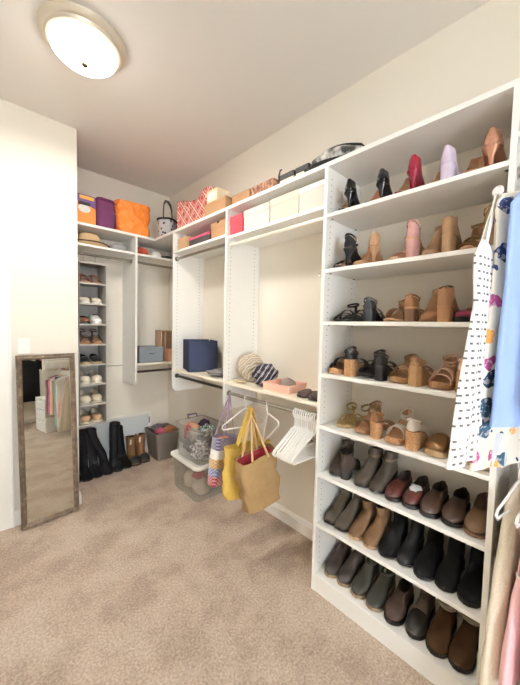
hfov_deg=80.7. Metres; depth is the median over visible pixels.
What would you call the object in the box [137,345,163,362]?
fabric bin
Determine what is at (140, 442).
boot
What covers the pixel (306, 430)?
hanger
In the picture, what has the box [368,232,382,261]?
shoe
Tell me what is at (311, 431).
hanger
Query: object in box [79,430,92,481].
boot
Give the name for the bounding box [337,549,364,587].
boot
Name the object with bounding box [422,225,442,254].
sandal
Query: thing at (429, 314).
boot
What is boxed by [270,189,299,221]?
shoe box
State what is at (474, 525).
clog
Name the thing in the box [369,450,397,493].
boot
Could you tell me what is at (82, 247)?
shelf
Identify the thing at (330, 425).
shelf
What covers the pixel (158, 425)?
beanie
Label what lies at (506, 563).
dress
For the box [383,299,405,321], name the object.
sandal
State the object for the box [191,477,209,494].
handbag
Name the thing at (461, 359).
wedge
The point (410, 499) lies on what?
loafer
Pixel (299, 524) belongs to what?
baseboard
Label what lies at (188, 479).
handbag
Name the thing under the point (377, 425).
sandal
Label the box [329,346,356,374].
sandal
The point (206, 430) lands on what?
garment
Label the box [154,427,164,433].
glove
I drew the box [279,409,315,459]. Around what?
hanger
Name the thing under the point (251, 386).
shelf
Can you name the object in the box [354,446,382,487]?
boot
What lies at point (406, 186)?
shoe
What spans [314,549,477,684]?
shelf
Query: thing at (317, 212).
shelf
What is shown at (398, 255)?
sandal
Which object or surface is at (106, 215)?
bag
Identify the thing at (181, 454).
storage tote
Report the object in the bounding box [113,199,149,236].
bag
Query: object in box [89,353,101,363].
sneaker
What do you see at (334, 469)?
boot
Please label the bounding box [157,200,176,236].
tote
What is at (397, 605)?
loafer
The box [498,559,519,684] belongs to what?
tank
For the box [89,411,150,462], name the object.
access panel
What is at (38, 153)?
wall
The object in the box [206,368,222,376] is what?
scarf
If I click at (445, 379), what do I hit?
wedge
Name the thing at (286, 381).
beanie
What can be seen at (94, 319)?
sneaker
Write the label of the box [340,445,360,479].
boot
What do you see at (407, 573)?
shelf
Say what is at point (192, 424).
garment
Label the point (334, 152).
duffel bag
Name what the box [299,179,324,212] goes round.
shoe box
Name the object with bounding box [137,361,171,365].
shelf
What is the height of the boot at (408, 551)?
0.205 m
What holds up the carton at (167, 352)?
on the unit at (130, 258)
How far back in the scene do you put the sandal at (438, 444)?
1.34 m
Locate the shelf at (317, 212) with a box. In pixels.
[227,205,323,247]
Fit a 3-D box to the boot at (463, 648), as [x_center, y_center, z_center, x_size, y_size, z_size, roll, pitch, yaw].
[0.928,1.312,1.370,0.272,0.140,0.098,-1,4,-40]
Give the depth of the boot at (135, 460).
3.38 m
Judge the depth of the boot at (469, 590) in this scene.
1.30 m
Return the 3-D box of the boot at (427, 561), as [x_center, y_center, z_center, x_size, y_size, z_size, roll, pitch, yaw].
[0.815,0.960,1.462,0.263,0.216,0.092,-1,4,-43]
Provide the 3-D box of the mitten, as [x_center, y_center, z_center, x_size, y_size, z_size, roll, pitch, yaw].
[-1.060,1.006,3.564,0.158,0.073,0.139,1,3,-13]
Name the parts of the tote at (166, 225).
handle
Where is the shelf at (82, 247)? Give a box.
[78,242,134,258]
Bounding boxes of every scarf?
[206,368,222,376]
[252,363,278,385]
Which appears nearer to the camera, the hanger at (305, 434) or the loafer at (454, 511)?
the loafer at (454, 511)
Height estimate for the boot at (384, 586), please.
0.146 m
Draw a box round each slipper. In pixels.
[297,388,315,397]
[308,391,317,401]
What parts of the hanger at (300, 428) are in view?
frame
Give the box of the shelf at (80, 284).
[79,283,101,286]
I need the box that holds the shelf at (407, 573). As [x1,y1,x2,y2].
[316,518,480,622]
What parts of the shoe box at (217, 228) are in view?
lid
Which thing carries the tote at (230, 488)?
hanging from the hanger at (245, 395)
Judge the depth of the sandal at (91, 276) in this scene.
2.93 m
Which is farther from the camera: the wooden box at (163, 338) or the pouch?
the wooden box at (163, 338)
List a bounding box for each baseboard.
[14,493,79,525]
[177,444,312,540]
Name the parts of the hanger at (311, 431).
frame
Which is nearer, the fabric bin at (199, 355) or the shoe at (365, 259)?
the shoe at (365, 259)
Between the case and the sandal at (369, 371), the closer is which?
the sandal at (369, 371)
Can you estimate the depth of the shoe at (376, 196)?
1.66 m
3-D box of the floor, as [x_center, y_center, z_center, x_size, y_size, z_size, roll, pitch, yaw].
[-0.358,1.532,0.860,3.150,0.100,5.675,-1,4,-43]
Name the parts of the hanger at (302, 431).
frame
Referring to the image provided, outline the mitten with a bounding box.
[163,425,175,432]
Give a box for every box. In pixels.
[155,330,171,360]
[178,236,191,249]
[189,231,210,245]
[207,187,228,203]
[211,218,225,238]
[230,213,243,234]
[244,201,270,230]
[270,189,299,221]
[279,170,295,182]
[295,163,310,175]
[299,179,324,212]
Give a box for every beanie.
[109,243,126,250]
[150,423,166,430]
[279,378,295,385]
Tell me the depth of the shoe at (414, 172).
1.38 m
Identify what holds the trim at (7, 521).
attached to the wall at (38, 153)
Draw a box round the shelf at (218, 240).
[174,234,224,259]
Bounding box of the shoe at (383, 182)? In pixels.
[376,168,392,197]
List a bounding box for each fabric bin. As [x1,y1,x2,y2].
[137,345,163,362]
[183,339,216,371]
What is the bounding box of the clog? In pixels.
[463,492,487,538]
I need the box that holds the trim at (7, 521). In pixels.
[0,177,14,530]
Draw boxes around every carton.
[77,193,95,224]
[164,348,171,361]
[204,195,231,216]
[232,188,250,203]
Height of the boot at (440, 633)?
0.140 m
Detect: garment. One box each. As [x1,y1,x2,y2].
[180,428,210,453]
[184,422,198,430]
[184,424,190,438]
[187,428,198,440]
[189,439,209,460]
[198,418,209,425]
[198,424,216,437]
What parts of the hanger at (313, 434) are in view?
frame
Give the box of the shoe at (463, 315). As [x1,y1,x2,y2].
[453,308,471,321]
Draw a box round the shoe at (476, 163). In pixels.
[462,156,483,173]
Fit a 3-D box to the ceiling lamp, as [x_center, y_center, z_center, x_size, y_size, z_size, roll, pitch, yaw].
[-0.956,-1.575,1.668,0.424,0.144,0.424,-1,4,-43]
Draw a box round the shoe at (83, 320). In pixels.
[80,316,90,323]
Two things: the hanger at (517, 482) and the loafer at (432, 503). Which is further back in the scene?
the loafer at (432, 503)
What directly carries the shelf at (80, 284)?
attached to the organizer
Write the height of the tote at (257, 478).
0.627 m
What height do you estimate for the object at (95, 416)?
0.101 m
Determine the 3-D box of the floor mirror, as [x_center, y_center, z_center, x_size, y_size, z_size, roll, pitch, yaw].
[-1.627,0.732,2.363,0.100,1.285,0.387,4,4,43]
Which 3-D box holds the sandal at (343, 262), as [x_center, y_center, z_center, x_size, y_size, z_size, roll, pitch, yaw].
[0.492,-0.495,1.739,0.082,0.179,0.234,4,4,41]
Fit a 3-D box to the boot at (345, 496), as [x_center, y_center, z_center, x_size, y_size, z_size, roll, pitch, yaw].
[0.478,0.969,1.836,0.086,0.144,0.266,4,4,44]
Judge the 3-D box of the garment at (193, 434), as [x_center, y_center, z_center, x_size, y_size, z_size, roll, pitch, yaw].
[-0.600,0.848,2.834,0.155,0.115,0.139,-1,4,-43]
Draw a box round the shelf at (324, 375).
[321,372,456,398]
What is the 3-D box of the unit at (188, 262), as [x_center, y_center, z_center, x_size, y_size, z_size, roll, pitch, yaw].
[-0.443,-0.266,2.798,0.346,1.539,0.842,-1,4,-43]
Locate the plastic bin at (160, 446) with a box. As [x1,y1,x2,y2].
[145,423,179,460]
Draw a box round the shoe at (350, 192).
[344,179,359,207]
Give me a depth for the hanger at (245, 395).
2.23 m
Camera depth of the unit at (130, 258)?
3.22 m
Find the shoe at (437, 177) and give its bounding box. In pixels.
[432,172,439,181]
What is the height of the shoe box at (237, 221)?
0.145 m
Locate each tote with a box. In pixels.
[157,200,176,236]
[171,448,209,471]
[207,395,236,486]
[222,407,270,500]
[234,414,279,514]
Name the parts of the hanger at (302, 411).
frame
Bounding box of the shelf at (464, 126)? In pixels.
[142,77,519,251]
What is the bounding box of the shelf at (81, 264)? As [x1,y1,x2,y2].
[79,262,103,267]
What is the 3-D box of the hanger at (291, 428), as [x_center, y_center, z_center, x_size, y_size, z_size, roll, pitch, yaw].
[0.220,0.543,1.933,0.401,0.264,0.012,-2,5,-42]
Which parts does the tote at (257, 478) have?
handle, handle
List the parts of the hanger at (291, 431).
frame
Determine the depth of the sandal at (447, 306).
1.30 m
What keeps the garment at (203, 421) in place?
in the storage tote
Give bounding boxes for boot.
[79,429,102,477]
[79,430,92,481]
[85,427,112,474]
[109,421,122,471]
[118,425,131,468]
[125,435,140,466]
[135,433,149,462]
[324,488,352,525]
[324,541,351,578]
[329,439,353,475]
[334,493,362,532]
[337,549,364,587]
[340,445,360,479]
[348,497,376,540]
[351,555,379,598]
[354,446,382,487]
[362,503,390,548]
[366,565,395,612]
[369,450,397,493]
[378,511,407,558]
[397,520,424,566]
[405,588,435,640]
[413,527,443,581]
[418,288,437,321]
[425,598,457,658]
[434,536,465,592]
[448,613,479,674]
[457,546,483,608]
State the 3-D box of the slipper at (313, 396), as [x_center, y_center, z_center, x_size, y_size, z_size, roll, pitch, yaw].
[0.360,0.320,1.860,0.176,0.048,0.076,-1,4,-43]
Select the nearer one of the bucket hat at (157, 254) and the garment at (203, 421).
the garment at (203, 421)
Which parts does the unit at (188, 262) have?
panel, clothe rod, clothe rod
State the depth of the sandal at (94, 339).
2.96 m
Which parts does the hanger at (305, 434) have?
frame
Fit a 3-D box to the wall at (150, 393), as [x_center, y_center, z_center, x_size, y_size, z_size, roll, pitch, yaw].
[-1.610,-0.213,3.389,1.236,3.069,0.100,-1,4,-43]
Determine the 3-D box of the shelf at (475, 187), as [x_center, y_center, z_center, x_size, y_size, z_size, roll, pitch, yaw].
[0.760,-0.678,1.513,0.345,0.020,0.785,-1,4,-43]
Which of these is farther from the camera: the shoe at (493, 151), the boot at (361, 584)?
the boot at (361, 584)
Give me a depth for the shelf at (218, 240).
2.80 m
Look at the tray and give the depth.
2.04 m
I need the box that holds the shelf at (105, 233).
[77,221,154,246]
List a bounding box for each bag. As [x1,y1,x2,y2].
[96,197,116,228]
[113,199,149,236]
[177,186,213,228]
[304,143,364,172]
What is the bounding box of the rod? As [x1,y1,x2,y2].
[492,185,512,196]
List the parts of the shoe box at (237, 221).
lid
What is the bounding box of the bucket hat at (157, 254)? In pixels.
[151,252,160,256]
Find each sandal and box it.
[79,273,90,282]
[80,328,90,343]
[89,275,101,283]
[89,329,102,343]
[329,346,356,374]
[333,244,357,267]
[334,303,359,321]
[337,402,356,427]
[344,233,361,265]
[344,348,369,376]
[345,350,357,359]
[345,404,369,427]
[346,305,363,321]
[354,401,381,433]
[358,349,385,376]
[363,297,384,321]
[370,410,394,439]
[374,352,398,380]
[375,354,387,364]
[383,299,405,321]
[389,237,405,259]
[389,354,417,383]
[404,293,423,321]
[405,219,424,257]
[406,420,420,431]
[408,357,433,386]
[410,360,423,365]
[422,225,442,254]
[424,432,450,457]
[436,285,459,321]
[441,215,462,251]
[443,356,458,366]
[458,223,482,249]
[482,204,494,244]
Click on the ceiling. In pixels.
(200, 84)
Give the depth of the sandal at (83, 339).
2.89 m
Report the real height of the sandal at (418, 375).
0.133 m
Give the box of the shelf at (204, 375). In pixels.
[173,368,222,382]
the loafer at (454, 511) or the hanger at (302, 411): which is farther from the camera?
the hanger at (302, 411)
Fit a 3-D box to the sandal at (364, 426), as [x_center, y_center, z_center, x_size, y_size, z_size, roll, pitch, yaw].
[0.593,0.406,1.669,0.234,0.146,0.086,-1,4,-43]
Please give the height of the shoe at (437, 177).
0.151 m
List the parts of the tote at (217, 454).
handle, handle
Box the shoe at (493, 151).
[482,127,506,166]
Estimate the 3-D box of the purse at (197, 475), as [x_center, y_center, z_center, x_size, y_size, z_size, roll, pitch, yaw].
[-0.556,1.190,2.759,0.109,0.071,0.108,2,3,18]
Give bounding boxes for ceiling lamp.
[36,0,126,77]
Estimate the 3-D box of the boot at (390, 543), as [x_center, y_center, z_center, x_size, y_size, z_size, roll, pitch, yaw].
[0.698,0.951,1.585,0.261,0.216,0.092,-1,4,-43]
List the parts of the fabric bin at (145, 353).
lid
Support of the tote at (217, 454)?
hanging from the shelving unit at (242, 249)
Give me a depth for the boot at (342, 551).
1.81 m
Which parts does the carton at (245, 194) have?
lid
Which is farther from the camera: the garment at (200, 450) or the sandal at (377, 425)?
the garment at (200, 450)
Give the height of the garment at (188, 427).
0.166 m
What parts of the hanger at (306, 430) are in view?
frame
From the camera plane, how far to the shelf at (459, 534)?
1.44 m
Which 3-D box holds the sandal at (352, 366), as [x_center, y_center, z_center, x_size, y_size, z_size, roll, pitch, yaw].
[0.553,0.104,1.716,0.234,0.150,0.092,-1,4,-43]
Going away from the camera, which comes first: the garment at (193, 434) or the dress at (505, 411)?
the dress at (505, 411)
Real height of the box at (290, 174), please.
0.083 m
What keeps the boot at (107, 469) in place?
on the floor
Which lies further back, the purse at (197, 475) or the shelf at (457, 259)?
the purse at (197, 475)
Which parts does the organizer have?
panel, panel, panel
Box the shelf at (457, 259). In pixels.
[325,245,492,279]
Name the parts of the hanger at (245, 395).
frame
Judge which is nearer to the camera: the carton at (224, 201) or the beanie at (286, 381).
the beanie at (286, 381)
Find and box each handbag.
[184,469,194,486]
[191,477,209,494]
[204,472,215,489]
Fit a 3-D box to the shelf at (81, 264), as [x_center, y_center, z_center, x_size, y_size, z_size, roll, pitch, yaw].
[-1.628,-0.739,2.911,0.220,0.004,0.256,-1,4,-43]
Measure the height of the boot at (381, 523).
0.160 m
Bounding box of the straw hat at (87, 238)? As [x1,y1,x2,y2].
[78,232,108,247]
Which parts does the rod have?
knob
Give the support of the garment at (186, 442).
in the storage tote
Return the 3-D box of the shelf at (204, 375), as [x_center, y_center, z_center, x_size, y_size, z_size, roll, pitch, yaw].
[-0.449,0.286,2.819,0.345,0.020,0.822,-1,4,-43]
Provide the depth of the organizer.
3.01 m
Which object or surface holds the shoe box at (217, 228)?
on the unit at (188, 262)
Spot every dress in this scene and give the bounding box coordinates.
[446,193,499,469]
[469,190,519,470]
[478,482,519,684]
[489,192,519,427]
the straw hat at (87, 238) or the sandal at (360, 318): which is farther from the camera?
the straw hat at (87, 238)
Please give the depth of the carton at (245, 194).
2.29 m
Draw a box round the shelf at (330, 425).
[319,416,489,480]
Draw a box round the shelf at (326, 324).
[323,321,469,327]
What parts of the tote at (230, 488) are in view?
handle, handle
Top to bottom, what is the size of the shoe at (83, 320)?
0.080 m
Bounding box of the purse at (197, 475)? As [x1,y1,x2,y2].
[192,471,204,478]
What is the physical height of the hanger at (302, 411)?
0.269 m
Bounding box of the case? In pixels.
[251,178,277,195]
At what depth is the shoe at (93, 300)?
2.89 m
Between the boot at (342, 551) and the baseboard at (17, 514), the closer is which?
the boot at (342, 551)
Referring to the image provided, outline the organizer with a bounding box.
[78,252,105,426]
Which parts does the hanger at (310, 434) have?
frame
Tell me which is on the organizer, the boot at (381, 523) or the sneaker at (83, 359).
the sneaker at (83, 359)
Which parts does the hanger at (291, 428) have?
frame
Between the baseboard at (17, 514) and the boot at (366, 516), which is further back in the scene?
the baseboard at (17, 514)
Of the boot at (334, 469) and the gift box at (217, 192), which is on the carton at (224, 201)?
the gift box at (217, 192)
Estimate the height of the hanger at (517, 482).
0.196 m
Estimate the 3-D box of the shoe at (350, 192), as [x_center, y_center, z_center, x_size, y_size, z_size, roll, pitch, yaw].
[0.524,-0.785,1.697,0.082,0.163,0.209,3,4,35]
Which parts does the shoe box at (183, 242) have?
lid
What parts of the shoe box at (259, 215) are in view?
lid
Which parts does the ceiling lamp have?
lamp shade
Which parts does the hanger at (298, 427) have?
frame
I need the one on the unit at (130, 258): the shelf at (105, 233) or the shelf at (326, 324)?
the shelf at (105, 233)
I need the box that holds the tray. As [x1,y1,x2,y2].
[263,378,306,393]
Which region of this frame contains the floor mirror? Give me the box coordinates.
[15,353,79,530]
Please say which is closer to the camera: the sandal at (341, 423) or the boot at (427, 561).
the boot at (427, 561)
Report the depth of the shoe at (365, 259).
1.61 m
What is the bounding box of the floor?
[0,452,433,684]
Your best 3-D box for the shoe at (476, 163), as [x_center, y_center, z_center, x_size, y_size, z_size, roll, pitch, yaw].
[0.912,-0.750,1.297,0.094,0.153,0.209,4,4,44]
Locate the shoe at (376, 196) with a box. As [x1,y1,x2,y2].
[364,190,379,202]
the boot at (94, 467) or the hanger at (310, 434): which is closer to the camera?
the hanger at (310, 434)
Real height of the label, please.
0.075 m
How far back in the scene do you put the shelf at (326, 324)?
1.44 m
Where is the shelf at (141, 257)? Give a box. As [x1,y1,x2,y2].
[138,253,172,266]
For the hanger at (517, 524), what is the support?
hanging from the hanging unit
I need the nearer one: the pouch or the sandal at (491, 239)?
the sandal at (491, 239)
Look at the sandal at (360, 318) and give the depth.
1.66 m
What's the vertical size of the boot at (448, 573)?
0.216 m
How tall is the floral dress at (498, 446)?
0.975 m
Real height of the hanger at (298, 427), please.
0.264 m
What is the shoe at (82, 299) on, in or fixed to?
on the organizer
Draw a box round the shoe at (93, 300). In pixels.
[89,297,101,303]
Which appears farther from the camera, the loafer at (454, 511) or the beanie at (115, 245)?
the beanie at (115, 245)
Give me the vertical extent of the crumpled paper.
0.053 m
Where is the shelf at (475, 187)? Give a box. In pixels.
[327,160,508,231]
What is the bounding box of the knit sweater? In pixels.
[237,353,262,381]
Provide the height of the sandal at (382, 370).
0.143 m
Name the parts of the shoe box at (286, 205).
lid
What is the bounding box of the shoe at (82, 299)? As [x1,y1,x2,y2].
[80,296,90,302]
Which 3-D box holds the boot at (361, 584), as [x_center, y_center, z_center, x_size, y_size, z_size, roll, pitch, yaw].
[0.596,1.283,1.712,0.260,0.146,0.094,-1,4,-43]
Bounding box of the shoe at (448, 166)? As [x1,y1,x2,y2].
[440,144,460,179]
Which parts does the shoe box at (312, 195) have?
lid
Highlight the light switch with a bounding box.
[18,338,29,353]
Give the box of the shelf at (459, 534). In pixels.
[318,461,484,551]
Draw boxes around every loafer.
[384,578,413,625]
[385,470,412,501]
[402,475,429,509]
[419,480,448,518]
[440,487,470,528]
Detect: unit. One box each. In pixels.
[78,236,172,384]
[172,233,224,390]
[222,205,323,419]
[517,131,519,463]
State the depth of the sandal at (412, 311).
1.40 m
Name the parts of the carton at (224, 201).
lid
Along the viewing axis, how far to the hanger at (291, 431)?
1.88 m
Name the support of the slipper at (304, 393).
on the shelving unit at (242, 249)
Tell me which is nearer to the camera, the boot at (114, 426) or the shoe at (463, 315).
the shoe at (463, 315)
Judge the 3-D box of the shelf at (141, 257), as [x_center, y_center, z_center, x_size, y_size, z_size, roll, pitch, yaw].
[-1.177,-0.913,3.424,0.531,0.020,0.365,-1,4,-43]
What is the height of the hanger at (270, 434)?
0.308 m
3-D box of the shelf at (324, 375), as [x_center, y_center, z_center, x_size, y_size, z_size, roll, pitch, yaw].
[0.739,0.202,1.558,0.345,0.020,0.785,-1,4,-43]
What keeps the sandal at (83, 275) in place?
on the organizer
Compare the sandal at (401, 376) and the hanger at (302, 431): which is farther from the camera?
the hanger at (302, 431)
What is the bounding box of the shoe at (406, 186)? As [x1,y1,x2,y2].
[394,177,409,193]
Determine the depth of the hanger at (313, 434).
1.75 m
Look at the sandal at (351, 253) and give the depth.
1.62 m
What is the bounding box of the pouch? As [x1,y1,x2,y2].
[138,247,148,254]
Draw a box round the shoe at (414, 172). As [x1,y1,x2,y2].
[407,154,424,188]
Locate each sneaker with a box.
[80,354,90,364]
[89,314,101,323]
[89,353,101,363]
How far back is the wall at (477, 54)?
1.87 m
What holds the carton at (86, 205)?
on the shelf at (105, 233)
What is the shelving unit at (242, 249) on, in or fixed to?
attached to the wall at (477, 54)
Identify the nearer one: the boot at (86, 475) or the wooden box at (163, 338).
the boot at (86, 475)
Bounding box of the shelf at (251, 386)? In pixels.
[224,379,317,406]
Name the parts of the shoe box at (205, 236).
lid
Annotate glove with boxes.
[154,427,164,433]
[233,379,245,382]
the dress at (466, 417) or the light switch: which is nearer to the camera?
the dress at (466, 417)
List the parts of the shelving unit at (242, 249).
panel, clothe rod, clothe rod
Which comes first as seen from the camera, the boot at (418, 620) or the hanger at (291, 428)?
the boot at (418, 620)
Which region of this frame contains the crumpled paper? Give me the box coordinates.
[409,483,421,491]
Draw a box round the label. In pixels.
[78,204,89,212]
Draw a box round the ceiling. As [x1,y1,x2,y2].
[0,0,489,196]
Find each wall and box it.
[0,98,78,510]
[77,167,169,429]
[168,0,519,614]
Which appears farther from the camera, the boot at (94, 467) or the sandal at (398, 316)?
the boot at (94, 467)
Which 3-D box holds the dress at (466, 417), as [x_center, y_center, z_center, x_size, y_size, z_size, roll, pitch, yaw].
[0.744,-0.062,1.043,0.365,0.918,0.058,-1,4,-36]
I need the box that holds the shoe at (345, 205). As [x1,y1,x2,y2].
[338,201,347,209]
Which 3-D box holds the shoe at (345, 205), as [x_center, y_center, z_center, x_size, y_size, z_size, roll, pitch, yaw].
[0.493,-0.787,1.726,0.082,0.163,0.209,4,4,40]
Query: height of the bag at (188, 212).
0.359 m
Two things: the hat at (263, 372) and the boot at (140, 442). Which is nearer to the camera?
the hat at (263, 372)
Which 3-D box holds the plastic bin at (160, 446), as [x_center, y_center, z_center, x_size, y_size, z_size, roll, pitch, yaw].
[-1.149,1.166,3.596,0.304,0.315,0.344,-1,4,-43]
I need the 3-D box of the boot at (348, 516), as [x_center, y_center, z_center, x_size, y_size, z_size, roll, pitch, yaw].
[0.530,0.973,1.778,0.266,0.144,0.086,-1,4,-43]
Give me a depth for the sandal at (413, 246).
1.39 m
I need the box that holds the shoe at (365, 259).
[353,250,370,264]
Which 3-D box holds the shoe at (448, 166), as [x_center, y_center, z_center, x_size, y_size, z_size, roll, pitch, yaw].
[0.853,-0.753,1.353,0.209,0.151,0.082,-1,4,-43]
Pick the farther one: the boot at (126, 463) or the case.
the boot at (126, 463)
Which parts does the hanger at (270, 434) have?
frame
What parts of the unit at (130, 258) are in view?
clothe rod, divider panel, clothe rod, clothe rod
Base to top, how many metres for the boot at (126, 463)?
0.420 m
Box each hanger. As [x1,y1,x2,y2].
[221,395,264,430]
[263,400,278,441]
[272,408,313,456]
[273,408,315,456]
[276,409,315,457]
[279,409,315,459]
[281,410,315,460]
[283,411,315,461]
[285,411,315,461]
[287,412,315,463]
[289,412,315,463]
[290,413,315,464]
[291,414,316,464]
[494,463,519,519]
[515,511,519,527]
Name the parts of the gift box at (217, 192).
lid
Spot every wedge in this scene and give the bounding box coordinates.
[385,406,413,444]
[405,418,433,450]
[428,354,458,390]
[455,358,462,392]

